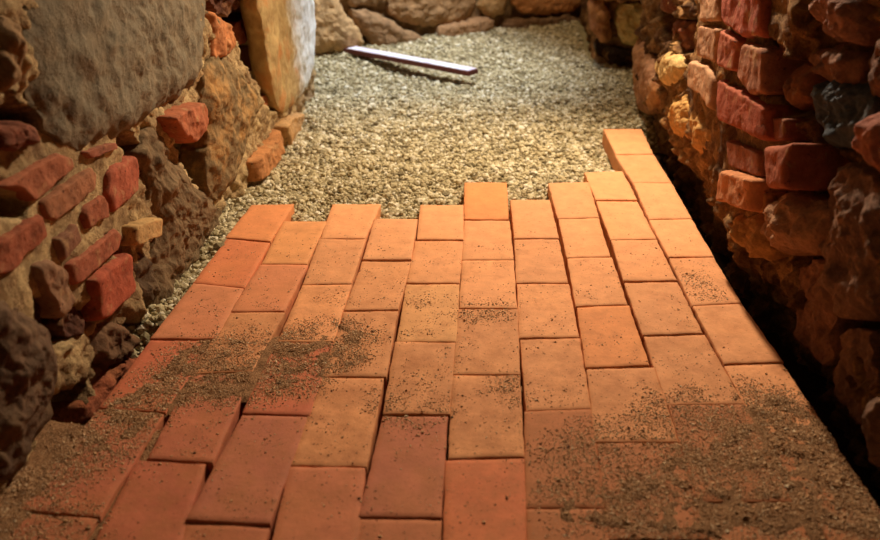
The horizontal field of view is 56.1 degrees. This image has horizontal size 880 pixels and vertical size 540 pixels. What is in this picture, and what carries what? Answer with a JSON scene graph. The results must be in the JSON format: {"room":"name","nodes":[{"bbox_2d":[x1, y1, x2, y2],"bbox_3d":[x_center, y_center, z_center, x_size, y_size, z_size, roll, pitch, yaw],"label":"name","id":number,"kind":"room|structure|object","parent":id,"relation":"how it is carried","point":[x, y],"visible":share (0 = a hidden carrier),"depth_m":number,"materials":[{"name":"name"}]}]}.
{"room":"underground passage","nodes":[
{"label":"underground passage","id":0,"kind":"room"},
{"bbox_2d":[0,0,316,495],"bbox_3d":[-1.214,-0.403,1.508,1.215,1.440,3.915,1,28,3],"label":"wall","id":1,"kind":"structure","parent":0,"point":[76,375],"depth_m":1.54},
{"bbox_2d":[0,15,27,92],"bbox_3d":[-0.722,-0.331,1.258,0.191,0.108,0.100,1,28,3],"label":"rubble stone","id":2,"kind":"object","parent":1,"relation":"on","point":[13,46],"visible":1,"depth_m":1.23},
{"bbox_2d":[0,120,40,150],"bbox_3d":[-0.726,-0.213,1.296,0.180,0.075,0.167,1,28,3],"label":"brick","id":3,"kind":"object","parent":1,"relation":"on","point":[14,135],"visible":1,"depth_m":1.28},
{"bbox_2d":[0,214,46,274],"bbox_3d":[-0.721,-0.044,1.311,0.129,0.059,0.168,1,28,3],"label":"brick","id":4,"kind":"object","parent":1,"relation":"attached to","point":[25,236],"visible":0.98,"depth_m":1.30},
{"bbox_2d":[0,300,57,481],"bbox_3d":[-0.758,0.167,1.317,0.256,0.293,0.262,1,28,3],"label":"boulder","id":5,"kind":"object","parent":1,"relation":"attached to","point":[28,358],"visible":1,"depth_m":1.29,"materials":[{"name":"stone"}]},
{"bbox_2d":[0,153,73,201],"bbox_3d":[-0.717,-0.154,1.367,0.127,0.062,0.235,1,28,3],"label":"brick","id":6,"kind":"object","parent":1,"relation":"attached to","point":[31,183],"visible":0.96,"depth_m":1.35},
{"bbox_2d":[30,259,74,317],"bbox_3d":[-0.715,0.027,1.421,0.139,0.125,0.090,1,28,3],"label":"brick","id":7,"kind":"object","parent":1,"relation":"attached to","point":[57,299],"visible":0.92,"depth_m":1.40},
{"bbox_2d":[38,307,84,336],"bbox_3d":[-0.747,0.093,1.527,0.164,0.077,0.093,1,28,3],"label":"rubble stone","id":8,"kind":"object","parent":1,"relation":"on","point":[72,323],"visible":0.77,"depth_m":1.51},
{"bbox_2d":[38,168,95,220],"bbox_3d":[-0.712,-0.139,1.473,0.126,0.054,0.210,1,28,3],"label":"brick","id":9,"kind":"object","parent":1,"relation":"attached to","point":[69,194],"visible":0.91,"depth_m":1.45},
{"bbox_2d":[64,229,120,284],"bbox_3d":[-0.709,-0.032,1.575,0.128,0.066,0.224,1,28,3],"label":"brick","id":10,"kind":"object","parent":1,"relation":"attached to","point":[78,268],"visible":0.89,"depth_m":1.54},
{"bbox_2d":[50,358,136,423],"bbox_3d":[-0.728,0.233,1.678,0.201,0.091,0.297,1,28,3],"label":"rubble stone","id":11,"kind":"object","parent":1,"relation":"attached to","point":[74,411],"visible":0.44,"depth_m":1.57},
{"bbox_2d":[0,0,205,150],"bbox_3d":[-0.726,-0.493,1.756,0.246,0.364,0.939,1,28,3],"label":"boulder","id":12,"kind":"object","parent":1,"relation":"attached to","point":[104,66],"visible":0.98,"depth_m":1.55,"materials":[{"name":"stone"}]},
{"bbox_2d":[80,252,135,320],"bbox_3d":[-0.703,0.029,1.643,0.136,0.111,0.186,1,28,3],"label":"brick","id":13,"kind":"object","parent":1,"relation":"attached to","point":[113,283],"visible":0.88,"depth_m":1.61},
{"bbox_2d":[88,321,140,369],"bbox_3d":[-0.728,0.141,1.681,0.186,0.140,0.178,1,28,3],"label":"rubble stone","id":14,"kind":"object","parent":1,"relation":"attached to","point":[112,343],"visible":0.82,"depth_m":1.64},
{"bbox_2d":[102,156,138,211],"bbox_3d":[-0.700,-0.183,1.683,0.127,0.090,0.169,1,28,3],"label":"brick","id":15,"kind":"object","parent":1,"relation":"attached to","point":[121,179],"visible":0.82,"depth_m":1.66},
{"bbox_2d":[120,217,162,245],"bbox_3d":[-0.690,-0.086,1.775,0.144,0.081,0.158,1,28,3],"label":"brick","id":16,"kind":"object","parent":1,"relation":"attached to","point":[138,232],"visible":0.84,"depth_m":1.73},
{"bbox_2d":[133,252,160,306],"bbox_3d":[-0.721,0.045,1.828,0.184,0.195,0.131,1,28,3],"label":"rubble stone","id":17,"kind":"object","parent":1,"relation":"attached to","point":[143,270],"visible":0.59,"depth_m":1.82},
{"bbox_2d":[119,127,221,304],"bbox_3d":[-0.718,-0.175,2.017,0.250,0.427,0.550,1,28,3],"label":"rubble stone","id":18,"kind":"object","parent":1,"relation":"attached to","point":[189,216],"visible":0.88,"depth_m":1.90,"materials":[{"name":"stone"}]},
{"bbox_2d":[156,102,208,142],"bbox_3d":[-0.667,-0.353,1.986,0.180,0.102,0.228,1,28,3],"label":"brick","id":19,"kind":"object","parent":1,"relation":"attached to","point":[187,122],"visible":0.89,"depth_m":1.95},
{"bbox_2d":[180,56,258,200],"bbox_3d":[-0.618,-0.447,2.359,0.127,0.374,0.543,1,28,3],"label":"boulder","id":20,"kind":"object","parent":1,"relation":"attached to","point":[213,161],"visible":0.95,"depth_m":2.21,"materials":[{"name":"stone"}]},
{"bbox_2d":[205,11,235,57],"bbox_3d":[-0.652,-0.654,2.259,0.156,0.136,0.230,1,28,3],"label":"brick","id":21,"kind":"object","parent":1,"relation":"attached to","point":[224,42],"visible":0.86,"depth_m":2.21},
{"bbox_2d":[246,129,284,181],"bbox_3d":[-0.610,-0.373,2.691,0.154,0.095,0.355,1,28,3],"label":"brick","id":22,"kind":"object","parent":1,"relation":"attached to","point":[262,161],"visible":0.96,"depth_m":2.62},
{"bbox_2d":[240,0,315,112],"bbox_3d":[-0.561,-0.854,2.983,0.093,0.503,0.875,1,28,3],"label":"boulder","id":23,"kind":"object","parent":1,"relation":"attached to","point":[280,34],"depth_m":2.79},
{"bbox_2d":[339,0,580,39],"bbox_3d":[0.444,-1.958,4.282,4.864,1.640,0.109,-13,30,-24],"label":"wall","id":24,"kind":"structure","parent":0,"point":[510,11],"depth_m":4.35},
{"bbox_2d":[347,7,421,45],"bbox_3d":[-0.277,-1.245,4.243,0.421,0.235,0.219,-14,30,-24],"label":"rubble stone","id":25,"kind":"object","parent":24,"relation":"attached to","point":[376,29],"visible":0.86,"depth_m":4.13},
{"bbox_2d":[386,0,475,26],"bbox_3d":[-0.074,-1.434,4.312,0.525,0.309,0.220,-13,30,-24],"label":"rubble stone","id":26,"kind":"object","parent":24,"relation":"attached to","point":[425,13],"visible":0.98,"depth_m":4.26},
{"bbox_2d":[510,0,580,14],"bbox_3d":[0.565,-1.564,4.616,0.491,0.252,0.222,-14,30,-24],"label":"rubble stone","id":27,"kind":"object","parent":24,"relation":"attached to","point":[542,7],"visible":0.98,"depth_m":4.57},
{"bbox_2d":[580,0,640,68],"bbox_3d":[1.303,-1.870,4.112,1.072,1.640,1.253,1,28,3],"label":"wall","id":28,"kind":"structure","parent":0,"point":[615,40],"depth_m":3.92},
{"bbox_2d":[614,1,642,45],"bbox_3d":[0.899,-1.156,3.849,0.181,0.195,0.219,1,28,3],"label":"rubble stone","id":29,"kind":"object","parent":28,"relation":"attached to","point":[628,14],"visible":0.62,"depth_m":3.77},
{"bbox_2d":[447,153,879,508],"bbox_3d":[0.347,-0.369,2.948,4.800,0.026,6.800,1,28,3],"label":"floor","id":30,"kind":"structure","parent":0,"point":[812,385],"depth_m":1.78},
{"bbox_2d":[8,514,99,539],"bbox_3d":[-0.608,0.458,1.175,0.150,0.062,0.244,3,28,6],"label":"brick","id":31,"kind":"object","parent":30,"relation":"on","point":[89,521],"visible":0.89,"depth_m":1.24,"materials":[{"name":"brick"}]},
{"bbox_2d":[22,409,165,521],"bbox_3d":[-0.580,0.342,1.398,0.150,0.065,0.270,1,28,3],"label":"brick","id":32,"kind":"object","parent":30,"relation":"on","point":[110,489],"visible":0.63,"depth_m":1.33,"materials":[{"name":"brick"}]},
{"bbox_2d":[99,340,201,422],"bbox_3d":[-0.545,0.227,1.621,0.146,0.064,0.250,1,28,3],"label":"brick","id":33,"kind":"object","parent":30,"relation":"on","point":[145,356],"visible":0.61,"depth_m":1.61,"materials":[{"name":"brick"}]},
{"bbox_2d":[96,461,207,539],"bbox_3d":[-0.445,0.391,1.306,0.140,0.063,0.196,1,28,3],"label":"brick","id":34,"kind":"object","parent":30,"relation":"on","point":[177,495],"visible":0.86,"depth_m":1.29,"materials":[{"name":"brick"}]},
{"bbox_2d":[147,375,246,477],"bbox_3d":[-0.431,0.286,1.507,0.124,0.064,0.265,1,28,3],"label":"brick","id":35,"kind":"object","parent":30,"relation":"on","point":[225,430],"visible":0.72,"depth_m":1.44,"materials":[{"name":"brick"}]},
{"bbox_2d":[183,524,270,539],"bbox_3d":[-0.334,0.468,1.158,0.148,0.062,0.244,1,28,3],"label":"brick","id":36,"kind":"object","parent":30,"relation":"on","point":[229,532],"visible":1,"depth_m":1.24,"materials":[{"name":"brick"}]},
{"bbox_2d":[195,312,285,373],"bbox_3d":[-0.413,0.173,1.721,0.134,0.063,0.246,1,28,3],"label":"brick","id":37,"kind":"object","parent":30,"relation":"on","point":[277,324],"visible":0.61,"depth_m":1.74,"materials":[{"name":"brick"}]},
{"bbox_2d":[186,415,306,539],"bbox_3d":[-0.312,0.348,1.382,0.138,0.065,0.270,1,28,3],"label":"brick","id":38,"kind":"object","parent":30,"relation":"on","point":[236,468],"visible":0.82,"depth_m":1.34,"materials":[{"name":"brick"}]},
{"bbox_2d":[242,343,331,416],"bbox_3d":[-0.288,0.231,1.611,0.128,0.064,0.248,1,28,3],"label":"brick","id":39,"kind":"object","parent":30,"relation":"on","point":[304,408],"visible":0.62,"depth_m":1.53,"materials":[{"name":"brick"}]},
{"bbox_2d":[272,467,366,539],"bbox_3d":[-0.184,0.406,1.274,0.132,0.063,0.240,0,27,0],"label":"brick","id":40,"kind":"object","parent":30,"relation":"on","point":[301,520],"visible":0.9,"depth_m":1.28,"materials":[{"name":"brick"}]},
{"bbox_2d":[291,378,384,478],"bbox_3d":[-0.178,0.293,1.494,0.130,0.062,0.262,1,28,3],"label":"brick","id":41,"kind":"object","parent":30,"relation":"on","point":[329,409],"visible":0.8,"depth_m":1.46,"materials":[{"name":"brick"}]},
{"bbox_2d":[323,311,397,394],"bbox_3d":[-0.159,0.174,1.722,0.126,0.064,0.263,1,28,3],"label":"brick","id":42,"kind":"object","parent":30,"relation":"on","point":[384,361],"visible":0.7,"depth_m":1.69,"materials":[{"name":"brick"}]},
{"bbox_2d":[130,21,659,385],"bbox_3d":[0.021,-0.598,3.356,2.900,0.243,3.900,1,28,3],"label":"gravel bed","id":43,"kind":"object","parent":30,"relation":"on","point":[583,34],"visible":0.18,"depth_m":3.50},
{"bbox_2d":[150,283,243,340],"bbox_3d":[-0.528,0.115,1.834,0.140,0.062,0.246,1,28,3],"label":"brick","id":44,"kind":"object","parent":43,"relation":"on","point":[223,296],"visible":0.69,"depth_m":1.80,"materials":[{"name":"brick"}]},
{"bbox_2d":[193,239,270,288],"bbox_3d":[-0.509,0.007,2.045,0.131,0.063,0.265,1,28,3],"label":"brick","id":45,"kind":"object","parent":43,"relation":"on","point":[240,266],"visible":0.71,"depth_m":2.02,"materials":[{"name":"brick"}]},
{"bbox_2d":[225,204,294,244],"bbox_3d":[-0.490,-0.106,2.261,0.132,0.066,0.260,1,28,3],"label":"brick","id":46,"kind":"object","parent":43,"relation":"on","point":[260,223],"visible":0.65,"depth_m":2.24,"materials":[{"name":"brick"}]},
{"bbox_2d":[231,264,308,320],"bbox_3d":[-0.392,0.065,1.929,0.128,0.064,0.239,1,28,3],"label":"brick","id":47,"kind":"object","parent":43,"relation":"on","point":[279,279],"visible":0.68,"depth_m":1.90,"materials":[{"name":"brick"}]},
{"bbox_2d":[261,221,325,267],"bbox_3d":[-0.374,-0.048,2.151,0.123,0.064,0.272,1,28,3],"label":"brick","id":48,"kind":"object","parent":43,"relation":"on","point":[291,234],"visible":0.62,"depth_m":2.12,"materials":[{"name":"brick"}]},
{"bbox_2d":[278,285,351,342],"bbox_3d":[-0.271,0.117,1.830,0.119,0.063,0.258,1,28,3],"label":"brick","id":49,"kind":"object","parent":43,"relation":"on","point":[304,305],"visible":0.63,"depth_m":1.82,"materials":[{"name":"brick"}]},
{"bbox_2d":[303,239,365,286],"bbox_3d":[-0.260,0.003,2.048,0.122,0.063,0.257,1,28,3],"label":"brick","id":50,"kind":"object","parent":43,"relation":"on","point":[334,271],"visible":0.76,"depth_m":2.03,"materials":[{"name":"brick"}]},
{"bbox_2d":[314,0,363,54],"bbox_3d":[-0.558,-1.230,4.004,0.347,0.361,0.232,-13,30,-23],"label":"boulder","id":51,"kind":"object","parent":43,"relation":"on","point":[335,31],"visible":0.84,"depth_m":3.94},
{"bbox_2d":[321,204,380,245],"bbox_3d":[-0.245,-0.109,2.266,0.140,0.066,0.246,1,28,3],"label":"brick","id":52,"kind":"object","parent":43,"relation":"on","point":[344,221],"visible":0.64,"depth_m":2.25,"materials":[{"name":"brick"}]},
{"bbox_2d":[344,261,410,325],"bbox_3d":[-0.141,0.060,1.942,0.130,0.065,0.256,1,28,3],"label":"brick","id":53,"kind":"object","parent":43,"relation":"on","point":[392,271],"visible":0.74,"depth_m":1.91,"materials":[{"name":"brick"}]},
{"bbox_2d":[362,219,417,261],"bbox_3d":[-0.125,-0.057,2.162,0.124,0.062,0.255,1,28,3],"label":"brick","id":54,"kind":"object","parent":43,"relation":"on","point":[383,233],"visible":0.73,"depth_m":2.13,"materials":[{"name":"brick"}]},
{"bbox_2d":[122,20,658,358],"bbox_3d":[0.041,-0.620,3.256,2.270,0.141,3.566,1,28,3],"label":"gravel","id":55,"kind":"object","parent":43,"relation":"on","point":[313,178],"visible":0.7,"depth_m":3.06,"materials":[{"name":"gravel"}]},
{"bbox_2d":[343,46,477,75],"bbox_3d":[-0.181,-0.983,3.837,0.856,0.024,0.070,20,34,35],"label":"wooden board","id":56,"kind":"object","parent":43,"relation":"on","point":[361,51],"visible":0.98,"depth_m":3.77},
{"bbox_2d":[396,284,459,342],"bbox_3d":[-0.022,0.117,1.833,0.129,0.064,0.263,1,28,3],"label":"brick","id":57,"kind":"object","parent":43,"relation":"on","point":[410,314],"visible":0.75,"depth_m":1.81,"materials":[{"name":"brick"}]},
{"bbox_2d":[406,241,462,284],"bbox_3d":[-0.008,0.004,2.050,0.129,0.064,0.240,1,28,3],"label":"brick","id":58,"kind":"object","parent":43,"relation":"on","point":[450,269],"visible":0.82,"depth_m":2.02,"materials":[{"name":"brick"}]},
{"bbox_2d":[417,205,463,240],"bbox_3d":[0.003,-0.106,2.260,0.131,0.065,0.246,1,28,3],"label":"brick","id":59,"kind":"object","parent":43,"relation":"on","point":[436,222],"visible":0.73,"depth_m":2.23,"materials":[{"name":"brick"}]},
{"bbox_2d":[464,183,508,220],"bbox_3d":[0.131,-0.176,2.392,0.131,0.064,0.288,1,28,3],"label":"brick","id":60,"kind":"object","parent":43,"relation":"on","point":[482,201],"visible":0.81,"depth_m":2.36,"materials":[{"name":"brick"}]},
{"bbox_2d":[459,260,516,309],"bbox_3d":[0.112,0.057,1.945,0.131,0.064,0.246,1,28,3],"label":"brick","id":61,"kind":"object","parent":43,"relation":"on","point":[489,276],"visible":0.77,"depth_m":1.92,"materials":[{"name":"brick"}]},
{"bbox_2d":[462,221,513,260],"bbox_3d":[0.124,-0.054,2.160,0.130,0.062,0.248,1,28,3],"label":"brick","id":62,"kind":"object","parent":43,"relation":"on","point":[486,234],"visible":0.72,"depth_m":2.13,"materials":[{"name":"brick"}]},
{"bbox_2d":[510,200,558,251],"bbox_3d":[0.256,-0.116,2.275,0.122,0.062,0.269,1,28,3],"label":"brick","id":63,"kind":"object","parent":43,"relation":"on","point":[536,216],"visible":0.77,"depth_m":2.25,"materials":[{"name":"brick"}]},
{"bbox_2d":[513,239,567,288],"bbox_3d":[0.246,0.002,2.053,0.124,0.062,0.247,1,28,3],"label":"brick","id":64,"kind":"object","parent":43,"relation":"on","point":[529,260],"visible":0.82,"depth_m":2.03,"materials":[{"name":"brick"}]},
{"bbox_2d":[516,284,578,341],"bbox_3d":[0.234,0.113,1.839,0.127,0.062,0.247,1,28,3],"label":"brick","id":65,"kind":"object","parent":43,"relation":"on","point":[539,311],"visible":0.73,"depth_m":1.81,"materials":[{"name":"brick"}]},
{"bbox_2d":[519,338,590,424],"bbox_3d":[0.223,0.226,1.624,0.128,0.063,0.259,1,28,3],"label":"brick","id":66,"kind":"object","parent":43,"relation":"on","point":[558,359],"visible":0.82,"depth_m":1.60,"materials":[{"name":"brick"}]},
{"bbox_2d":[547,182,598,228],"bbox_3d":[0.383,-0.177,2.395,0.125,0.063,0.282,1,28,3],"label":"brick","id":67,"kind":"object","parent":43,"relation":"on","point":[575,200],"visible":0.77,"depth_m":2.37,"materials":[{"name":"brick"}]},
{"bbox_2d":[557,218,609,269],"bbox_3d":[0.374,-0.060,2.170,0.114,0.063,0.250,1,28,3],"label":"brick","id":68,"kind":"object","parent":43,"relation":"on","point":[580,234],"visible":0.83,"depth_m":2.15,"materials":[{"name":"brick"}]},
{"bbox_2d":[566,257,627,316],"bbox_3d":[0.366,0.050,1.956,0.118,0.063,0.254,1,28,3],"label":"brick","id":69,"kind":"object","parent":43,"relation":"on","point":[578,279],"visible":0.73,"depth_m":1.93,"materials":[{"name":"brick"}]},
{"bbox_2d":[583,171,636,205],"bbox_3d":[0.510,-0.229,2.493,0.123,0.066,0.244,0,27,1],"label":"brick","id":70,"kind":"object","parent":43,"relation":"on","point":[604,186],"visible":0.7,"depth_m":2.47,"materials":[{"name":"brick"}]},
{"bbox_2d":[596,201,656,252],"bbox_3d":[0.506,-0.111,2.270,0.130,0.062,0.266,1,28,3],"label":"brick","id":71,"kind":"object","parent":43,"relation":"on","point":[618,219],"visible":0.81,"depth_m":2.25,"materials":[{"name":"brick"}]},
{"bbox_2d":[602,129,652,169],"bbox_3d":[0.649,-0.417,2.855,0.138,0.062,0.284,1,28,3],"label":"brick","id":72,"kind":"object","parent":43,"relation":"on","point":[614,141],"visible":0.8,"depth_m":2.84,"materials":[{"name":"brick"}]},
{"bbox_2d":[614,155,670,187],"bbox_3d":[0.640,-0.297,2.626,0.137,0.062,0.266,1,28,3],"label":"brick","id":73,"kind":"object","parent":43,"relation":"on","point":[635,168],"visible":0.66,"depth_m":2.61,"materials":[{"name":"brick"}]},
{"bbox_2d":[610,240,676,288],"bbox_3d":[0.500,0.000,2.054,0.128,0.065,0.241,1,28,3],"label":"brick","id":74,"kind":"object","parent":43,"relation":"on","point":[641,270],"visible":0.77,"depth_m":2.03,"materials":[{"name":"brick"}]},
{"bbox_2d":[632,183,691,222],"bbox_3d":[0.637,-0.174,2.388,0.120,0.063,0.280,1,28,3],"label":"brick","id":75,"kind":"object","parent":43,"relation":"on","point":[657,201],"visible":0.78,"depth_m":2.36,"materials":[{"name":"brick"}]},
{"bbox_2d":[623,282,702,344],"bbox_3d":[0.492,0.108,1.847,0.133,0.064,0.250,1,28,3],"label":"brick","id":76,"kind":"object","parent":43,"relation":"on","point":[648,293],"visible":0.72,"depth_m":1.82,"materials":[{"name":"brick"}]},
{"bbox_2d":[649,219,713,261],"bbox_3d":[0.627,-0.059,2.167,0.124,0.063,0.244,1,28,3],"label":"brick","id":77,"kind":"object","parent":43,"relation":"on","point":[663,230],"visible":0.65,"depth_m":2.14,"materials":[{"name":"brick"}]},
{"bbox_2d":[668,258,741,309],"bbox_3d":[0.623,0.050,1.958,0.121,0.062,0.248,1,28,3],"label":"brick","id":78,"kind":"object","parent":43,"relation":"on","point":[684,265],"visible":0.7,"depth_m":1.94,"materials":[{"name":"brick"}]},
{"bbox_2d":[359,519,441,539],"bbox_3d":[-0.065,0.462,1.169,0.138,0.062,0.243,1,28,3],"label":"brick","id":79,"kind":"object","parent":30,"relation":"on","point":[418,529],"visible":0.98,"depth_m":1.24,"materials":[{"name":"brick"}]},
{"bbox_2d":[358,416,447,539],"bbox_3d":[-0.054,0.347,1.388,0.129,0.066,0.261,1,28,3],"label":"brick","id":80,"kind":"object","parent":30,"relation":"on","point":[413,482],"visible":0.91,"depth_m":1.35,"materials":[{"name":"brick"}]},
{"bbox_2d":[383,342,454,439],"bbox_3d":[-0.036,0.231,1.610,0.128,0.063,0.251,1,28,3],"label":"brick","id":81,"kind":"object","parent":30,"relation":"on","point":[425,354],"visible":0.75,"depth_m":1.59,"materials":[{"name":"brick"}]},
{"bbox_2d":[0,325,879,539],"bbox_3d":[-0.020,0.308,1.446,1.439,0.099,0.876,1,28,3],"label":"dirt","id":82,"kind":"object","parent":30,"relation":"on","point":[253,377],"visible":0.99,"depth_m":1.37,"materials":[{"name":"soil"}]},
{"bbox_2d":[0,231,879,539],"bbox_3d":[-0.006,0.170,1.657,1.423,0.050,1.217,1,28,3],"label":"grit","id":83,"kind":"object","parent":82,"relation":"on","point":[782,417],"visible":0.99,"depth_m":1.41,"materials":[{"name":"gravel"}]},
{"bbox_2d":[443,459,526,539],"bbox_3d":[0.069,0.399,1.287,0.134,0.063,0.256,1,28,3],"label":"brick","id":84,"kind":"object","parent":30,"relation":"on","point":[499,525],"visible":0.99,"depth_m":1.29,"materials":[{"name":"brick"}]},
{"bbox_2d":[448,375,523,460],"bbox_3d":[0.083,0.286,1.503,0.134,0.063,0.255,1,28,3],"label":"brick","id":85,"kind":"object","parent":30,"relation":"on","point":[464,436],"visible":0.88,"depth_m":1.47,"materials":[{"name":"brick"}]},
{"bbox_2d":[453,309,520,378],"bbox_3d":[0.099,0.171,1.726,0.137,0.062,0.261,1,28,3],"label":"brick","id":86,"kind":"object","parent":30,"relation":"on","point":[493,344],"visible":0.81,"depth_m":1.69,"materials":[{"name":"brick"}]},
{"bbox_2d":[523,409,603,509],"bbox_3d":[0.204,0.337,1.404,0.133,0.062,0.260,1,28,3],"label":"brick","id":87,"kind":"object","parent":30,"relation":"on","point":[555,418],"visible":0.66,"depth_m":1.38,"materials":[{"name":"brick"}]},
{"bbox_2d":[526,509,607,539],"bbox_3d":[0.186,0.447,1.193,0.128,0.062,0.229,1,28,3],"label":"brick","id":88,"kind":"object","parent":30,"relation":"on","point":[532,527],"visible":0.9,"depth_m":1.24,"materials":[{"name":"brick"}]},
{"bbox_2d":[576,306,649,371],"bbox_3d":[0.356,0.161,1.742,0.128,0.065,0.258,1,28,3],"label":"brick","id":89,"kind":"object","parent":30,"relation":"on","point":[606,357],"visible":0.74,"depth_m":1.71,"materials":[{"name":"brick"}]},
{"bbox_2d":[586,368,678,443],"bbox_3d":[0.344,0.270,1.535,0.148,0.063,0.238,1,28,3],"label":"brick","id":90,"kind":"object","parent":30,"relation":"on","point":[613,382],"visible":0.62,"depth_m":1.52,"materials":[{"name":"brick"}]},
{"bbox_2d":[596,443,707,539],"bbox_3d":[0.331,0.375,1.333,0.153,0.062,0.232,1,28,3],"label":"brick","id":91,"kind":"object","parent":30,"relation":"on","point":[682,514],"visible":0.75,"depth_m":1.32,"materials":[{"name":"brick"}]},
{"bbox_2d":[643,335,743,406],"bbox_3d":[0.493,0.219,1.637,0.147,0.062,0.252,1,28,3],"label":"brick","id":92,"kind":"object","parent":30,"relation":"on","point":[682,345],"visible":0.73,"depth_m":1.62,"materials":[{"name":"brick"}]},
{"bbox_2d":[668,405,791,502],"bbox_3d":[0.484,0.331,1.417,0.151,0.062,0.263,1,28,3],"label":"brick","id":93,"kind":"object","parent":30,"relation":"on","point":[701,486],"visible":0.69,"depth_m":1.41,"materials":[{"name":"brick"}]},
{"bbox_2d":[692,304,783,366],"bbox_3d":[0.619,0.156,1.752,0.122,0.064,0.243,-1,27,-1],"label":"brick","id":94,"kind":"object","parent":30,"relation":"on","point":[730,326],"visible":0.74,"depth_m":1.72,"materials":[{"name":"brick"}]},
{"bbox_2d":[723,364,834,444],"bbox_3d":[0.621,0.270,1.538,0.123,0.062,0.251,0,27,0],"label":"brick","id":95,"kind":"object","parent":30,"relation":"on","point":[772,370],"visible":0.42,"depth_m":1.58,"materials":[{"name":"brick"}]},
{"bbox_2d":[632,0,879,489],"bbox_3d":[1.217,-0.363,1.431,1.125,1.440,3.999,1,28,3],"label":"wall","id":96,"kind":"structure","parent":0,"point":[771,288],"depth_m":1.95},
{"bbox_2d":[632,37,660,115],"bbox_3d":[0.848,-0.721,3.134,0.209,0.249,0.500,1,28,3],"label":"rubble stone","id":97,"kind":"object","parent":96,"relation":"attached to","point":[643,64],"visible":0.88,"depth_m":3.07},
{"bbox_2d":[687,61,717,109],"bbox_3d":[0.768,-0.513,2.245,0.134,0.104,0.298,1,28,3],"label":"brick","id":98,"kind":"object","parent":96,"relation":"attached to","point":[701,79],"visible":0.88,"depth_m":2.19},
{"bbox_2d":[717,29,746,71],"bbox_3d":[0.757,-0.526,2.001,0.134,0.094,0.170,1,28,3],"label":"brick","id":99,"kind":"object","parent":96,"relation":"attached to","point":[730,44],"visible":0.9,"depth_m":1.98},
{"bbox_2d":[726,140,765,176],"bbox_3d":[0.749,-0.254,1.883,0.127,0.097,0.276,1,28,3],"label":"brick","id":100,"kind":"object","parent":96,"relation":"attached to","point":[746,158],"visible":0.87,"depth_m":1.86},
{"bbox_2d":[721,0,771,38],"bbox_3d":[0.755,-0.623,1.914,0.137,0.144,0.395,1,28,3],"label":"brick","id":101,"kind":"object","parent":96,"relation":"attached to","point":[750,19],"visible":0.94,"depth_m":1.84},
{"bbox_2d":[716,170,797,211],"bbox_3d":[0.724,-0.178,1.864,0.143,0.136,0.245,1,28,3],"label":"brick","id":102,"kind":"object","parent":96,"relation":"attached to","point":[743,190],"visible":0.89,"depth_m":1.79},
{"bbox_2d":[729,212,789,260],"bbox_3d":[0.748,-0.085,1.845,0.184,0.108,0.215,1,28,3],"label":"rubble stone","id":103,"kind":"object","parent":96,"relation":"attached to","point":[746,232],"visible":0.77,"depth_m":1.80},
{"bbox_2d":[716,79,810,140],"bbox_3d":[0.748,-0.365,1.909,0.135,0.124,0.431,1,28,3],"label":"brick","id":104,"kind":"object","parent":96,"relation":"attached to","point":[743,110],"visible":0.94,"depth_m":1.82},
{"bbox_2d":[737,42,808,95],"bbox_3d":[0.747,-0.444,1.814,0.133,0.110,0.202,1,28,3],"label":"brick","id":105,"kind":"object","parent":96,"relation":"attached to","point":[761,69],"visible":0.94,"depth_m":1.74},
{"bbox_2d":[761,191,832,255],"bbox_3d":[0.759,-0.096,1.654,0.219,0.163,0.283,1,28,3],"label":"rubble stone","id":106,"kind":"object","parent":96,"relation":"attached to","point":[795,224],"visible":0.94,"depth_m":1.59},
{"bbox_2d":[782,62,828,109],"bbox_3d":[0.794,-0.376,1.679,0.181,0.098,0.110,1,28,3],"label":"rubble stone","id":107,"kind":"object","parent":96,"relation":"on","point":[797,89],"visible":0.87,"depth_m":1.66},
{"bbox_2d":[764,143,850,190],"bbox_3d":[0.745,-0.206,1.621,0.187,0.117,0.155,1,28,3],"label":"brick","id":108,"kind":"object","parent":96,"relation":"attached to","point":[792,166],"visible":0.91,"depth_m":1.56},
{"bbox_2d":[793,259,879,365],"bbox_3d":[0.804,0.071,1.622,0.173,0.200,0.216,1,28,3],"label":"rubble stone","id":109,"kind":"object","parent":96,"relation":"attached to","point":[819,329],"visible":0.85,"depth_m":1.60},
{"bbox_2d":[809,41,872,84],"bbox_3d":[0.793,-0.382,1.524,0.182,0.088,0.217,1,28,3],"label":"rubble stone","id":110,"kind":"object","parent":96,"relation":"attached to","point":[853,67],"visible":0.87,"depth_m":1.46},
{"bbox_2d":[808,0,879,45],"bbox_3d":[0.784,-0.466,1.502,0.198,0.104,0.246,1,28,3],"label":"rubble stone","id":111,"kind":"object","parent":96,"relation":"attached to","point":[842,20],"visible":0.99,"depth_m":1.43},
{"bbox_2d":[810,80,879,149],"bbox_3d":[0.793,-0.289,1.496,0.193,0.140,0.287,1,28,3],"label":"rubble stone","id":112,"kind":"object","parent":96,"relation":"attached to","point":[838,106],"visible":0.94,"depth_m":1.46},
{"bbox_2d":[818,162,879,320],"bbox_3d":[0.783,-0.043,1.446,0.190,0.267,0.286,1,28,3],"label":"rubble stone","id":113,"kind":"object","parent":96,"relation":"attached to","point":[851,275],"visible":1,"depth_m":1.42,"materials":[{"name":"stone"}]},
{"bbox_2d":[833,328,879,424],"bbox_3d":[0.804,0.183,1.457,0.157,0.174,0.165,1,28,3],"label":"rubble stone","id":114,"kind":"object","parent":96,"relation":"in","point":[864,343],"visible":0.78,"depth_m":1.46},
{"bbox_2d":[852,112,879,171],"bbox_3d":[0.750,-0.201,1.290,0.189,0.100,0.131,1,28,3],"label":"rubble stone","id":115,"kind":"object","parent":96,"relation":"attached to","point":[866,141],"visible":1,"depth_m":1.29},
{"bbox_2d":[861,394,879,467],"bbox_3d":[0.767,0.254,1.282,0.194,0.158,0.175,1,28,3],"label":"rubble stone","id":116,"kind":"object","parent":96,"relation":"on","point":[870,427],"visible":1,"depth_m":1.31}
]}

